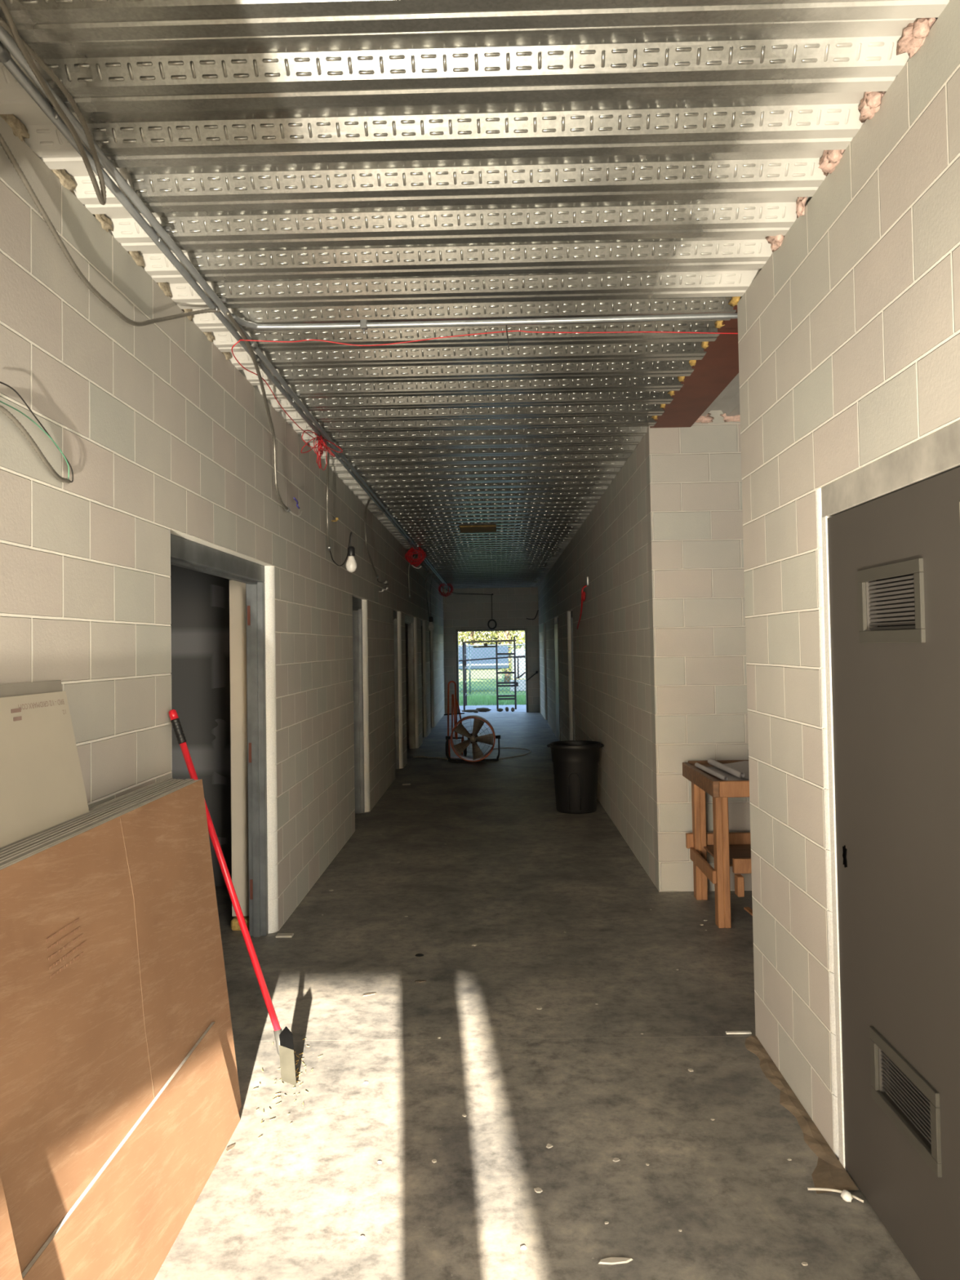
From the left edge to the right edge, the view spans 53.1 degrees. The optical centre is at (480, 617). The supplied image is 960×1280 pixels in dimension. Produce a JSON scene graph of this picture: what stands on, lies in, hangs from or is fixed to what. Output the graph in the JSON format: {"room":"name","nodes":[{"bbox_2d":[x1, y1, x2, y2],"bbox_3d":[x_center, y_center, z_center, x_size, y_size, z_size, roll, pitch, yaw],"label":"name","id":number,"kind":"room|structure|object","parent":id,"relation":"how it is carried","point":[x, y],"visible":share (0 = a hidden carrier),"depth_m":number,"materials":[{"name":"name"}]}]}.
{"room":"unfinished building corridor","nodes":[
{"label":"unfinished building corridor","id":0,"kind":"room"},
{"bbox_2d":[169,564,231,885],"bbox_3d":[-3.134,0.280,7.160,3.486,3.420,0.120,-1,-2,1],"label":"doorway","id":1,"kind":"structure","parent":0,"point":[200,673],"depth_m":7.08,"materials":[{"name":"grey paint"}]},
{"bbox_2d":[0,115,444,931],"bbox_3d":[-1.213,0.522,12.952,0.150,3.225,23.879,-1,-2,1],"label":"wall","id":2,"kind":"structure","parent":0,"point":[158,432],"depth_m":3.75,"materials":[{"name":"brick"}]},
{"bbox_2d":[0,114,29,142],"bbox_3d":[-1.344,-1.419,2.765,0.040,0.064,0.179,-1,-2,1],"label":"lump","id":3,"kind":"object","parent":2,"relation":"on","point":[19,129],"visible":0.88,"depth_m":2.77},
{"bbox_2d":[0,381,73,483],"bbox_3d":[-1.298,-0.531,2.805,0.045,0.209,0.534,-1,-2,3],"label":"wire loop","id":4,"kind":"object","parent":2,"relation":"attached to","point":[28,437],"visible":1,"depth_m":2.78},
{"bbox_2d":[50,168,75,193],"bbox_3d":[-1.340,-1.407,3.090,0.042,0.060,0.199,-1,-2,1],"label":"lump","id":5,"kind":"object","parent":2,"relation":"on","point":[65,180],"visible":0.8,"depth_m":3.08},
{"bbox_2d":[92,213,113,232],"bbox_3d":[-1.333,-1.399,3.393,0.043,0.061,0.182,-1,-2,1],"label":"lump","id":6,"kind":"object","parent":2,"relation":"on","point":[106,224],"visible":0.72,"depth_m":3.39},
{"bbox_2d":[128,251,145,267],"bbox_3d":[-1.332,-1.390,3.703,0.039,0.062,0.190,-1,-2,1],"label":"lump","id":7,"kind":"object","parent":2,"relation":"on","point":[135,255],"visible":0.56,"depth_m":3.70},
{"bbox_2d":[156,282,172,297],"bbox_3d":[-1.323,-1.380,4.028,0.040,0.063,0.227,-1,-2,1],"label":"lump","id":8,"kind":"object","parent":2,"relation":"on","point":[164,286],"visible":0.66,"depth_m":4.01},
{"bbox_2d":[169,528,172,777],"bbox_3d":[-1.358,0.748,4.028,0.150,2.235,0.050,-1,-2,1],"label":"trim","id":9,"kind":"structure","parent":2,"relation":"attached to","point":[170,529],"depth_m":4.03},
{"bbox_2d":[182,308,194,321],"bbox_3d":[-1.319,-1.371,4.331,0.041,0.061,0.143,-1,-2,1],"label":"lump","id":10,"kind":"object","parent":2,"relation":"on","point":[190,317],"visible":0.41,"depth_m":4.33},
{"bbox_2d":[203,332,215,342],"bbox_3d":[-1.316,-1.361,4.633,0.040,0.063,0.191,-1,-2,1],"label":"lump","id":11,"kind":"object","parent":2,"relation":"on","point":[210,337],"visible":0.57,"depth_m":4.63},
{"bbox_2d":[170,533,268,937],"bbox_3d":[-1.370,0.776,4.958,0.105,2.235,1.810,-1,-2,1],"label":"door frame","id":12,"kind":"structure","parent":2,"relation":"in","point":[184,553],"depth_m":5.79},
{"bbox_2d":[221,351,231,359],"bbox_3d":[-1.307,-1.353,4.932,0.038,0.061,0.174,-1,-2,1],"label":"lump","id":13,"kind":"object","parent":2,"relation":"on","point":[227,354],"visible":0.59,"depth_m":4.93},
{"bbox_2d":[264,565,278,933],"bbox_3d":[-1.326,0.804,5.887,0.150,2.235,0.050,-1,-2,1],"label":"trim","id":14,"kind":"structure","parent":2,"relation":"attached to","point":[269,571],"depth_m":5.88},
{"bbox_2d":[351,595,364,813],"bbox_3d":[-1.289,0.918,9.635,0.105,2.235,0.970,-1,-2,1],"label":"door","id":15,"kind":"structure","parent":2,"relation":"in","point":[357,602],"depth_m":10.06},
{"bbox_2d":[361,599,369,812],"bbox_3d":[-1.253,0.932,10.145,0.150,2.235,0.050,-1,-2,1],"label":"trim","id":16,"kind":"structure","parent":2,"relation":"attached to","point":[364,602],"depth_m":10.13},
{"bbox_2d":[393,610,399,768],"bbox_3d":[-1.227,1.027,13.248,0.105,2.235,0.940,-1,-2,1],"label":"door","id":17,"kind":"structure","parent":2,"relation":"in","point":[395,613],"depth_m":13.66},
{"bbox_2d":[396,611,403,768],"bbox_3d":[-1.191,1.041,13.742,0.150,2.235,0.050,-1,-2,1],"label":"trim","id":18,"kind":"structure","parent":2,"relation":"attached to","point":[399,629],"depth_m":13.73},
{"bbox_2d":[404,614,415,748],"bbox_3d":[-1.190,1.093,15.432,0.105,2.235,2.030,-1,-2,1],"label":"door","id":19,"kind":"structure","parent":2,"relation":"in","point":[409,620],"depth_m":16.39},
{"bbox_2d":[413,617,418,748],"bbox_3d":[-1.144,1.124,16.471,0.150,2.235,0.050,-1,-2,1],"label":"trim","id":20,"kind":"structure","parent":2,"relation":"attached to","point":[415,618],"depth_m":16.46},
{"bbox_2d":[420,619,424,737],"bbox_3d":[-1.147,1.168,17.915,0.105,2.235,1.000,-1,-2,1],"label":"door","id":21,"kind":"structure","parent":2,"relation":"in","point":[421,621],"depth_m":18.37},
{"bbox_2d":[422,620,426,737],"bbox_3d":[-1.110,1.183,18.439,0.150,2.235,0.050,-1,-2,1],"label":"trim","id":22,"kind":"structure","parent":2,"relation":"attached to","point":[424,621],"depth_m":18.43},
{"bbox_2d":[429,631,431,728],"bbox_3d":[-1.109,1.234,20.104,0.105,2.235,0.980,-1,-2,1],"label":"door","id":23,"kind":"structure","parent":2,"relation":"in","point":[429,631],"depth_m":20.54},
{"bbox_2d":[430,631,434,727],"bbox_3d":[-1.073,1.249,20.618,0.150,2.235,0.050,-1,-2,1],"label":"trim","id":24,"kind":"structure","parent":2,"relation":"attached to","point":[431,632],"depth_m":20.60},
{"bbox_2d":[445,589,493,618],"bbox_3d":[-0.394,-0.302,24.165,0.421,0.690,1.998,-2,-2,35],"label":"cord","id":25,"kind":"object","parent":2,"relation":"attached to","point":[446,589],"visible":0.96,"depth_m":24.80,"materials":[{"name":"plastic"}]},
{"bbox_2d":[404,623,408,745],"bbox_3d":[-3.133,0.458,12.987,3.687,3.420,23.879,-1,-2,1],"label":"wall","id":26,"kind":"structure","parent":0,"point":[406,624],"depth_m":16.90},
{"bbox_2d":[0,0,950,588],"bbox_3d":[0.064,-1.140,12.956,2.780,0.055,24.029,-1,-2,1],"label":"ceiling","id":27,"kind":"structure","parent":0,"point":[295,153],"depth_m":3.17,"materials":[{"name":"metal"}]},
{"bbox_2d":[0,40,444,582],"bbox_3d":[-1.020,-1.108,11.558,0.040,0.036,21.000,-1,-2,1],"label":"conduit pipe","id":28,"kind":"object","parent":27,"relation":"attached to","point":[6,59],"visible":0.84,"depth_m":3.33,"materials":[{"name":"metal"}]},
{"bbox_2d":[0,133,220,326],"bbox_3d":[-1.277,-1.221,3.283,0.131,0.290,1.745,-1,-2,6],"label":"cable","id":29,"kind":"object","parent":28,"relation":"hanging from","point":[6,148],"visible":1,"depth_m":3.05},
{"bbox_2d":[300,430,342,470],"bbox_3d":[-1.092,-1.142,6.681,0.234,0.230,0.775,-1,-2,1],"label":"coil","id":30,"kind":"object","parent":28,"relation":"hanging from","point":[319,451],"visible":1,"depth_m":6.60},
{"bbox_2d":[325,445,331,551],"bbox_3d":[-1.161,-0.889,7.352,0.037,0.692,0.820,-1,-2,-9],"label":"hanging cable","id":31,"kind":"object","parent":28,"relation":"hanging from","point":[329,548],"visible":0.93,"depth_m":7.54,"materials":[{"name":"metal"}]},
{"bbox_2d":[329,531,356,572],"bbox_3d":[-1.078,-0.490,7.600,0.148,0.316,0.607,0,-2,-22],"label":"light bulb","id":32,"kind":"object","parent":31,"relation":"hanging from","point":[351,564],"visible":1,"depth_m":7.33,"materials":[{"name":"white glass"}]},
{"bbox_2d":[347,546,355,556],"bbox_3d":[-0.986,-0.503,7.357,0.057,0.074,0.057,-1,-2,1],"label":"socket","id":33,"kind":"object","parent":32,"relation":"attached to","point":[351,549],"depth_m":7.33,"materials":[{"name":"black plastic"}]},
{"bbox_2d":[364,497,387,584],"bbox_3d":[-1.129,-0.761,10.396,0.110,0.704,2.304,-1,-2,-1],"label":"cable","id":34,"kind":"object","parent":28,"relation":"hanging from","point":[369,499],"visible":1,"depth_m":9.78,"materials":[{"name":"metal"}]},
{"bbox_2d":[427,576,434,631],"bbox_3d":[-0.964,-0.293,18.647,0.120,1.129,0.149,1,-2,-44],"label":"light bulb","id":35,"kind":"object","parent":28,"relation":"hanging from","point":[431,627],"visible":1,"depth_m":18.59,"materials":[{"name":"grey glass"}]},
{"bbox_2d":[0,25,450,590],"bbox_3d":[-0.976,-1.069,12.907,0.085,0.052,23.700,-1,-2,1],"label":"conduit pipe","id":36,"kind":"object","parent":27,"relation":"attached to","point":[6,40],"visible":0.73,"depth_m":3.38,"materials":[{"name":"metal"}]},
{"bbox_2d":[0,0,106,204],"bbox_3d":[-1.084,-1.316,2.354,0.075,0.126,1.093,-1,-2,-3],"label":"cable","id":37,"kind":"object","parent":36,"relation":"hanging from","point":[26,51],"visible":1,"depth_m":2.45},
{"bbox_2d":[226,311,302,515],"bbox_3d":[-1.173,-0.993,5.327,0.080,0.592,2.357,-1,-2,-4],"label":"cable","id":38,"kind":"object","parent":36,"relation":"hanging from","point":[228,313],"visible":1,"depth_m":5.30,"materials":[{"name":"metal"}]},
{"bbox_2d":[231,339,315,439],"bbox_3d":[-1.131,-1.236,5.519,0.066,0.051,2.083,-1,-2,1],"label":"wire","id":39,"kind":"object","parent":36,"relation":"attached to","point":[233,345],"visible":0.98,"depth_m":5.16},
{"bbox_2d":[404,546,426,566],"bbox_3d":[-0.974,-0.923,14.523,0.362,0.338,0.219,-1,-2,16],"label":"coil","id":40,"kind":"object","parent":36,"relation":"hanging from","point":[421,554],"visible":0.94,"depth_m":14.47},
{"bbox_2d":[438,583,453,596],"bbox_3d":[-0.829,-0.668,22.944,0.419,0.361,0.237,-1,-2,15],"label":"coil","id":41,"kind":"object","parent":36,"relation":"hanging from","point":[449,584],"visible":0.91,"depth_m":22.92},
{"bbox_2d":[240,330,737,346],"bbox_3d":[0.117,-1.330,4.542,2.472,0.060,0.086,-1,-2,-1],"label":"wire","id":42,"kind":"object","parent":36,"relation":"hanging from","point":[504,331],"visible":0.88,"depth_m":4.55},
{"bbox_2d":[458,524,496,533],"bbox_3d":[-0.025,-1.121,12.242,0.460,0.018,0.600,-1,-2,1],"label":"wood strip","id":43,"kind":"object","parent":27,"relation":"attached to","point":[482,528],"visible":1,"depth_m":12.14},
{"bbox_2d":[231,312,737,334],"bbox_3d":[0.140,-1.348,4.400,2.518,0.067,0.176,-1,-2,-3],"label":"conduit pipe","id":44,"kind":"object","parent":27,"relation":"attached to","point":[363,324],"visible":0.81,"depth_m":4.41,"materials":[{"name":"metal"}]},
{"bbox_2d":[764,235,784,252],"bbox_3d":[1.123,-1.432,3.619,0.076,0.074,0.142,-1,-2,1],"label":"clump","id":45,"kind":"object","parent":27,"relation":"attached to","point":[775,242],"visible":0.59,"depth_m":3.63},
{"bbox_2d":[795,196,807,217],"bbox_3d":[1.123,-1.435,3.355,0.038,0.074,0.069,-1,-2,16],"label":"clump","id":46,"kind":"object","parent":27,"relation":"attached to","point":[801,202],"visible":0.91,"depth_m":3.33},
{"bbox_2d":[817,149,845,176],"bbox_3d":[1.117,-1.452,3.050,0.092,0.075,0.202,-1,-2,1],"label":"clump","id":47,"kind":"object","parent":27,"relation":"attached to","point":[830,159],"visible":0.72,"depth_m":3.02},
{"bbox_2d":[857,91,885,122],"bbox_3d":[1.116,-1.456,2.730,0.076,0.074,0.153,-1,-2,1],"label":"clump","id":48,"kind":"object","parent":27,"relation":"attached to","point":[870,104],"visible":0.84,"depth_m":2.70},
{"bbox_2d":[896,17,936,57],"bbox_3d":[1.108,-1.471,2.416,0.080,0.077,0.149,-1,-2,1],"label":"clump","id":49,"kind":"object","parent":27,"relation":"attached to","point":[913,36],"visible":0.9,"depth_m":2.42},
{"bbox_2d":[443,586,540,713],"bbox_3d":[0.298,0.864,24.963,2.760,3.225,0.200,-1,-2,1],"label":"wall","id":50,"kind":"structure","parent":0,"point":[511,606],"depth_m":24.89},
{"bbox_2d":[455,628,528,713],"bbox_3d":[0.314,1.396,24.947,1.837,2.160,0.240,-1,-2,1],"label":"door frame","id":51,"kind":"structure","parent":50,"relation":"in","point":[502,629],"depth_m":24.84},
{"bbox_2d":[154,711,919,1279],"bbox_3d":[0.197,2.112,9.653,12.000,0.200,30.629,-1,-2,1],"label":"floor","id":52,"kind":"structure","parent":0,"point":[575,1075],"depth_m":3.85,"materials":[{"name":"concrete"}]},
{"bbox_2d":[0,1173,22,1279],"bbox_3d":[-0.943,1.449,1.498,0.114,0.670,1.050,-1,-2,1],"label":"board","id":53,"kind":"object","parent":52,"relation":"on","point":[10,1268],"visible":1,"depth_m":1.96,"materials":[{"name":"brown wood"}]},
{"bbox_2d":[0,777,173,849],"bbox_3d":[-1.131,1.195,2.321,0.175,1.233,2.772,-1,-2,1],"label":"board","id":54,"kind":"object","parent":52,"relation":"on","point":[168,779],"visible":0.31,"depth_m":3.05,"materials":[{"name":"grey wood"}]},
{"bbox_2d":[0,691,88,848],"bbox_3d":[-1.256,0.399,2.438,0.082,0.374,1.055,-1,-2,1],"label":"board","id":55,"kind":"object","parent":54,"relation":"on","point":[42,784],"visible":1,"depth_m":2.70,"materials":[{"name":"beige paper"}]},
{"bbox_2d":[0,778,175,853],"bbox_3d":[-1.114,1.196,2.312,0.173,1.230,2.756,-1,-2,1],"label":"board","id":56,"kind":"object","parent":52,"relation":"on","point":[172,780],"visible":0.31,"depth_m":2.85,"materials":[{"name":"grey wood"}]},
{"bbox_2d":[0,778,179,855],"bbox_3d":[-1.097,1.195,2.308,0.171,1.230,2.748,-1,-2,1],"label":"board","id":57,"kind":"object","parent":52,"relation":"on","point":[173,781],"visible":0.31,"depth_m":2.82,"materials":[{"name":"grey wood"}]},
{"bbox_2d":[0,779,183,858],"bbox_3d":[-1.080,1.195,2.303,0.169,1.230,2.739,-1,-2,1],"label":"board","id":58,"kind":"object","parent":52,"relation":"on","point":[180,780],"visible":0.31,"depth_m":2.79,"materials":[{"name":"grey wood"}]},
{"bbox_2d":[0,778,190,861],"bbox_3d":[-1.058,1.192,2.297,0.157,1.234,2.728,-1,-2,1],"label":"board","id":59,"kind":"object","parent":52,"relation":"on","point":[182,781],"visible":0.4,"depth_m":2.74,"materials":[{"name":"grey wood"}]},
{"bbox_2d":[0,778,193,866],"bbox_3d":[-1.041,1.191,2.291,0.155,1.235,2.716,-1,-2,1],"label":"board","id":60,"kind":"object","parent":52,"relation":"on","point":[40,846],"visible":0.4,"depth_m":2.71,"materials":[{"name":"grey wood"}]},
{"bbox_2d":[0,779,197,867],"bbox_3d":[-1.024,1.192,2.286,0.153,1.232,2.706,-1,-2,1],"label":"board","id":61,"kind":"object","parent":52,"relation":"on","point":[96,824],"visible":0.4,"depth_m":2.68,"materials":[{"name":"grey wood"}]},
{"bbox_2d":[0,778,241,1273],"bbox_3d":[-1.009,1.192,2.288,0.155,1.234,2.710,-1,-2,1],"label":"board","id":62,"kind":"object","parent":52,"relation":"on","point":[113,970],"visible":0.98,"depth_m":2.56,"materials":[{"name":"brown wood"}]},
{"bbox_2d":[88,777,168,809],"bbox_3d":[-1.148,1.196,2.323,0.177,1.231,2.777,-1,-2,1],"label":"board","id":63,"kind":"object","parent":52,"relation":"on","point":[166,778],"visible":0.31,"depth_m":3.32,"materials":[{"name":"grey wood"}]},
{"bbox_2d":[0,680,62,697],"bbox_3d":[-1.284,0.382,2.439,0.061,0.406,1.055,-1,-2,1],"label":"board","id":64,"kind":"object","parent":63,"relation":"on","point":[47,686],"visible":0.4,"depth_m":2.77,"materials":[{"name":"cardboard"}]},
{"bbox_2d":[21,1022,239,1279],"bbox_3d":[-0.935,1.607,2.349,0.066,0.404,2.360,-1,-2,1],"label":"board","id":65,"kind":"object","parent":52,"relation":"on","point":[126,1223],"visible":1,"depth_m":2.71,"materials":[{"name":"brown wood"}]},
{"bbox_2d":[168,709,296,1086],"bbox_3d":[-0.985,1.112,3.898,0.553,1.480,0.123,-1,-2,15],"label":"scraper","id":66,"kind":"object","parent":52,"relation":"on","point":[283,1038],"visible":1,"depth_m":3.89,"materials":[{"name":"red metal"}]},
{"bbox_2d":[273,1028,282,1056],"bbox_3d":[-0.802,1.724,3.871,0.072,0.121,0.033,-2,-2,41],"label":"socket","id":67,"kind":"object","parent":66,"relation":"attached to","point":[277,1032],"depth_m":3.86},
{"bbox_2d":[231,915,248,930],"bbox_3d":[-1.474,1.891,5.942,0.110,0.070,0.100,-1,-2,1],"label":"foam block","id":68,"kind":"object","parent":52,"relation":"on","point":[235,926],"visible":0.52,"depth_m":5.89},
{"bbox_2d":[229,579,248,916],"bbox_3d":[-1.491,0.810,6.000,0.120,2.085,0.050,-1,-2,1],"label":"panel","id":69,"kind":"object","parent":68,"relation":"on","point":[237,615],"visible":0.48,"depth_m":5.97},
{"bbox_2d":[275,933,293,937],"bbox_3d":[-1.171,1.910,5.766,0.100,0.012,0.060,-1,-2,1],"label":"wood sliver","id":70,"kind":"object","parent":52,"relation":"on","point":[278,935],"visible":1,"depth_m":5.75,"materials":[{"name":"wood"}]},
{"bbox_2d":[253,1038,321,1138],"bbox_3d":[-0.787,1.847,3.811,0.250,0.004,0.857,-1,-2,1],"label":"litter","id":71,"kind":"object","parent":52,"relation":"on","point":[304,1038],"visible":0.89,"depth_m":3.77,"materials":[{"name":"brown plastic"}]},
{"bbox_2d":[444,680,466,758],"bbox_3d":[-0.390,1.591,15.020,0.346,1.188,0.385,-1,-2,1],"label":"hand truck","id":72,"kind":"object","parent":52,"relation":"on","point":[453,702],"visible":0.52,"depth_m":15.00,"materials":[{"name":"orange metal"}]},
{"bbox_2d":[445,715,500,762],"bbox_3d":[-0.104,1.822,14.385,0.820,0.678,0.330,-1,-2,1],"label":"fan","id":73,"kind":"object","parent":52,"relation":"on","point":[473,738],"visible":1,"depth_m":14.30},
{"bbox_2d":[493,747,531,759],"bbox_3d":[0.507,2.173,15.363,0.632,0.016,1.569,-1,-2,1],"label":"extension cord","id":74,"kind":"object","parent":52,"relation":"on","point":[495,748],"visible":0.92,"depth_m":15.49,"materials":[{"name":"rubber"}]},
{"bbox_2d":[546,740,604,813],"bbox_3d":[0.995,1.659,9.989,0.530,0.700,0.530,-2,-2,41],"label":"trash can","id":75,"kind":"object","parent":52,"relation":"on","point":[575,762],"visible":1,"depth_m":9.79,"materials":[{"name":"black plastic"}]},
{"bbox_2d":[598,1257,632,1264],"bbox_3d":[0.378,1.794,2.679,0.100,0.004,0.027,-1,-2,1],"label":"chip","id":76,"kind":"object","parent":52,"relation":"on","point":[611,1260],"visible":1,"depth_m":2.68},
{"bbox_2d":[682,760,751,928],"bbox_3d":[2.108,1.417,6.115,1.438,0.910,0.940,-1,-2,1],"label":"work table","id":77,"kind":"object","parent":52,"relation":"on","point":[727,849],"visible":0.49,"depth_m":5.87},
{"bbox_2d":[694,762,749,780],"bbox_3d":[1.971,0.965,6.048,1.094,0.031,0.685,-1,-2,1],"label":"sheets","id":78,"kind":"object","parent":77,"relation":"on","point":[724,775],"visible":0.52,"depth_m":5.99,"materials":[{"name":"paper"}]},
{"bbox_2d":[707,758,749,778],"bbox_3d":[2.044,0.949,6.080,1.048,0.039,0.720,-1,-2,1],"label":"sheets","id":79,"kind":"object","parent":78,"relation":"on","point":[739,769],"visible":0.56,"depth_m":6.14,"materials":[{"name":"paper"}]},
{"bbox_2d":[703,844,751,866],"bbox_3d":[2.101,1.523,6.177,1.218,0.012,0.590,-1,-2,1],"label":"shelf","id":80,"kind":"object","parent":77,"relation":"attached to","point":[736,851],"depth_m":6.29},
{"bbox_2d":[725,1031,751,1034],"bbox_3d":[1.137,1.828,4.228,0.110,0.006,0.020,-1,-2,1],"label":"metal strip","id":81,"kind":"object","parent":52,"relation":"on","point":[726,1032],"visible":1,"depth_m":4.22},
{"bbox_2d":[744,1035,864,1202],"bbox_3d":[1.109,1.801,3.547,0.155,0.021,1.242,-1,-2,1],"label":"debris","id":82,"kind":"object","parent":52,"relation":"on","point":[829,1175],"visible":1,"depth_m":3.32,"materials":[{"name":"brown soil"}]},
{"bbox_2d":[840,1189,853,1201],"bbox_3d":[1.123,1.776,2.949,0.034,0.028,0.043,-1,-2,1],"label":"pebble","id":83,"kind":"object","parent":52,"relation":"on","point":[846,1195],"visible":1,"depth_m":2.94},
{"bbox_2d":[537,434,655,885],"bbox_3d":[1.447,0.567,15.850,0.150,3.225,17.993,-1,-2,1],"label":"wall","id":84,"kind":"structure","parent":0,"point":[612,683],"depth_m":9.02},
{"bbox_2d":[543,622,547,719],"bbox_3d":[1.566,1.256,22.274,0.150,2.235,0.050,-1,-2,1],"label":"trim","id":85,"kind":"structure","parent":84,"relation":"attached to","point":[544,626],"depth_m":22.26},
{"bbox_2d":[554,617,560,741],"bbox_3d":[1.481,1.112,17.502,0.165,2.235,1.000,-1,-2,1],"label":"door","id":86,"kind":"structure","parent":84,"relation":"in","point":[556,625],"depth_m":17.36,"materials":[{"name":"paint"}]},
{"bbox_2d":[567,611,573,740],"bbox_3d":[1.437,1.029,14.778,0.150,2.235,0.050,-1,-2,1],"label":"trim","id":87,"kind":"structure","parent":84,"relation":"attached to","point":[569,637],"depth_m":14.77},
{"bbox_2d":[570,610,574,740],"bbox_3d":[1.456,1.014,14.278,0.105,2.235,0.950,-1,-2,1],"label":"door","id":88,"kind":"structure","parent":84,"relation":"in","point":[571,622],"depth_m":14.71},
{"bbox_2d":[577,585,586,629],"bbox_3d":[1.265,-0.113,12.060,0.071,0.518,1.161,-1,-2,1],"label":"cable","id":89,"kind":"object","parent":84,"relation":"attached to","point":[583,593],"visible":0.99,"depth_m":11.60,"materials":[{"name":"plastic"}]},
{"bbox_2d":[645,409,751,891],"bbox_3d":[2.315,0.188,6.769,2.203,3.400,0.150,-1,-2,1],"label":"wall","id":90,"kind":"structure","parent":0,"point":[698,642],"depth_m":6.71,"materials":[{"name":"paint"}]},
{"bbox_2d":[695,413,714,422],"bbox_3d":[1.542,-1.400,6.736,0.227,0.082,0.087,-1,-2,1],"label":"clump","id":91,"kind":"object","parent":90,"relation":"attached to","point":[707,419],"visible":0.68,"depth_m":6.71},
{"bbox_2d":[720,413,740,422],"bbox_3d":[1.792,-1.404,6.734,0.222,0.080,0.097,-1,-2,1],"label":"clump","id":92,"kind":"object","parent":90,"relation":"attached to","point":[735,418],"visible":0.32,"depth_m":6.72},
{"bbox_2d":[701,373,740,416],"bbox_3d":[2.424,-1.504,5.511,1.920,0.100,2.503,-1,-2,1],"label":"ceiling","id":93,"kind":"structure","parent":0,"point":[728,401],"depth_m":6.43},
{"bbox_2d":[737,0,959,1151],"bbox_3d":[1.219,0.166,2.602,0.150,3.225,3.252,-1,-2,1],"label":"wall","id":94,"kind":"structure","parent":0,"point":[849,331],"depth_m":3.31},
{"bbox_2d":[815,488,839,1158],"bbox_3d":[1.238,0.680,3.220,0.150,2.235,0.050,-1,-2,1],"label":"trim","id":95,"kind":"structure","parent":94,"relation":"attached to","point":[818,491],"depth_m":3.23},
{"bbox_2d":[821,419,959,1279],"bbox_3d":[1.224,0.663,2.658,0.158,2.235,1.075,-1,-2,1],"label":"door","id":96,"kind":"structure","parent":94,"relation":"in","point":[891,525],"depth_m":2.65,"materials":[{"name":"grey paint"}]},
{"bbox_3d":[2.466,0.094,5.427,2.253,3.500,2.833,-1,-2,1],"label":"wall","id":97,"kind":"structure","parent":0,"visible":0},
{"bbox_2d":[649,300,739,427],"bbox_3d":[1.312,-1.451,5.514,0.285,0.168,2.473,-1,-2,1],"label":"steel beam","id":98,"kind":"structure","parent":97,"relation":"attached to","point":[712,374],"depth_m":5.56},
{"bbox_2d":[651,296,741,419],"bbox_3d":[1.164,-1.387,5.381,0.061,0.050,2.274,-1,-2,1],"label":"foam sealant","id":99,"kind":"object","parent":98,"relation":"attached to","point":[735,300],"visible":0.61,"depth_m":4.90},
{"label":"outside","id":100,"kind":"structure","parent":0,"visible":0},
{"bbox_2d":[459,704,526,712],"bbox_3d":[0.492,2.668,26.742,28.000,0.220,3.571,-1,-2,1],"label":"apron","id":101,"kind":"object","parent":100,"point":[520,708],"depth_m":27.31,"materials":[{"name":"concrete"}]},
{"bbox_2d":[475,707,491,711],"bbox_3d":[0.079,2.462,25.532,0.463,0.116,0.175,-1,-2,1],"label":"scrap","id":102,"kind":"object","parent":101,"relation":"on","point":[481,709],"visible":0.99,"depth_m":25.49,"materials":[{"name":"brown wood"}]},
{"bbox_2d":[458,636,525,710],"bbox_3d":[0.437,1.573,27.215,2.013,2.000,1.945,-1,-2,1],"label":"scaffold","id":103,"kind":"object","parent":101,"relation":"on","point":[464,660],"visible":0.94,"depth_m":26.53,"materials":[{"name":"grey metal"}]},
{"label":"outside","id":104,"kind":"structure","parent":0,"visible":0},
{"bbox_2d":[458,671,525,705],"bbox_3d":[0.461,2.644,24.927,80.000,0.260,130.000,-1,-2,1],"label":"yard","id":105,"kind":"structure","parent":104,"point":[480,688],"depth_m":40.68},
{"bbox_2d":[457,631,471,644],"bbox_3d":[-2.206,0.168,47.083,3.569,6.162,3.685,-1,-2,-7],"label":"tree","id":106,"kind":"object","parent":105,"relation":"on","point":[464,633],"visible":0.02,"depth_m":46.98,"materials":[{"name":"green plant"}]},
{"bbox_2d":[457,631,501,644],"bbox_3d":[-0.570,-0.170,52.545,3.830,7.114,3.801,-1,-2,1],"label":"tree","id":107,"kind":"object","parent":105,"relation":"on","point":[472,635],"visible":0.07,"depth_m":52.10,"materials":[{"name":"green plant"}]},
{"bbox_2d":[458,645,508,679],"bbox_3d":[-0.307,2.043,37.952,2.850,1.760,2.030,-1,-2,1],"label":"trailer","id":108,"kind":"object","parent":105,"relation":"on","point":[492,664],"visible":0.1,"depth_m":36.98,"materials":[{"name":"blue"}]},
{"bbox_2d":[458,644,525,695],"bbox_3d":[0.587,1.850,33.583,14.300,1.850,0.102,-1,-2,1],"label":"fence","id":109,"kind":"object","parent":105,"relation":"on","point":[468,646],"visible":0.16,"depth_m":33.55,"materials":[{"name":"metal"}]},
{"bbox_2d":[459,691,525,706],"bbox_3d":[0.561,2.595,30.930,5.261,0.200,5.080,-1,-2,1],"label":"grass","id":110,"kind":"structure","parent":105,"relation":"on","point":[483,699],"depth_m":30.09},
{"bbox_2d":[473,631,524,681],"bbox_3d":[1.285,0.112,46.999,3.252,6.154,3.246,-1,-2,-4],"label":"tree","id":111,"kind":"object","parent":105,"relation":"on","point":[495,633],"visible":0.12,"depth_m":46.80,"materials":[{"name":"green plant"}]},
{"bbox_2d":[510,648,525,691],"bbox_3d":[1.611,2.057,37.483,0.900,1.640,0.600,-1,-2,1],"label":"portable toilet","id":112,"kind":"object","parent":105,"relation":"on","point":[520,680],"visible":0.4,"depth_m":37.20,"materials":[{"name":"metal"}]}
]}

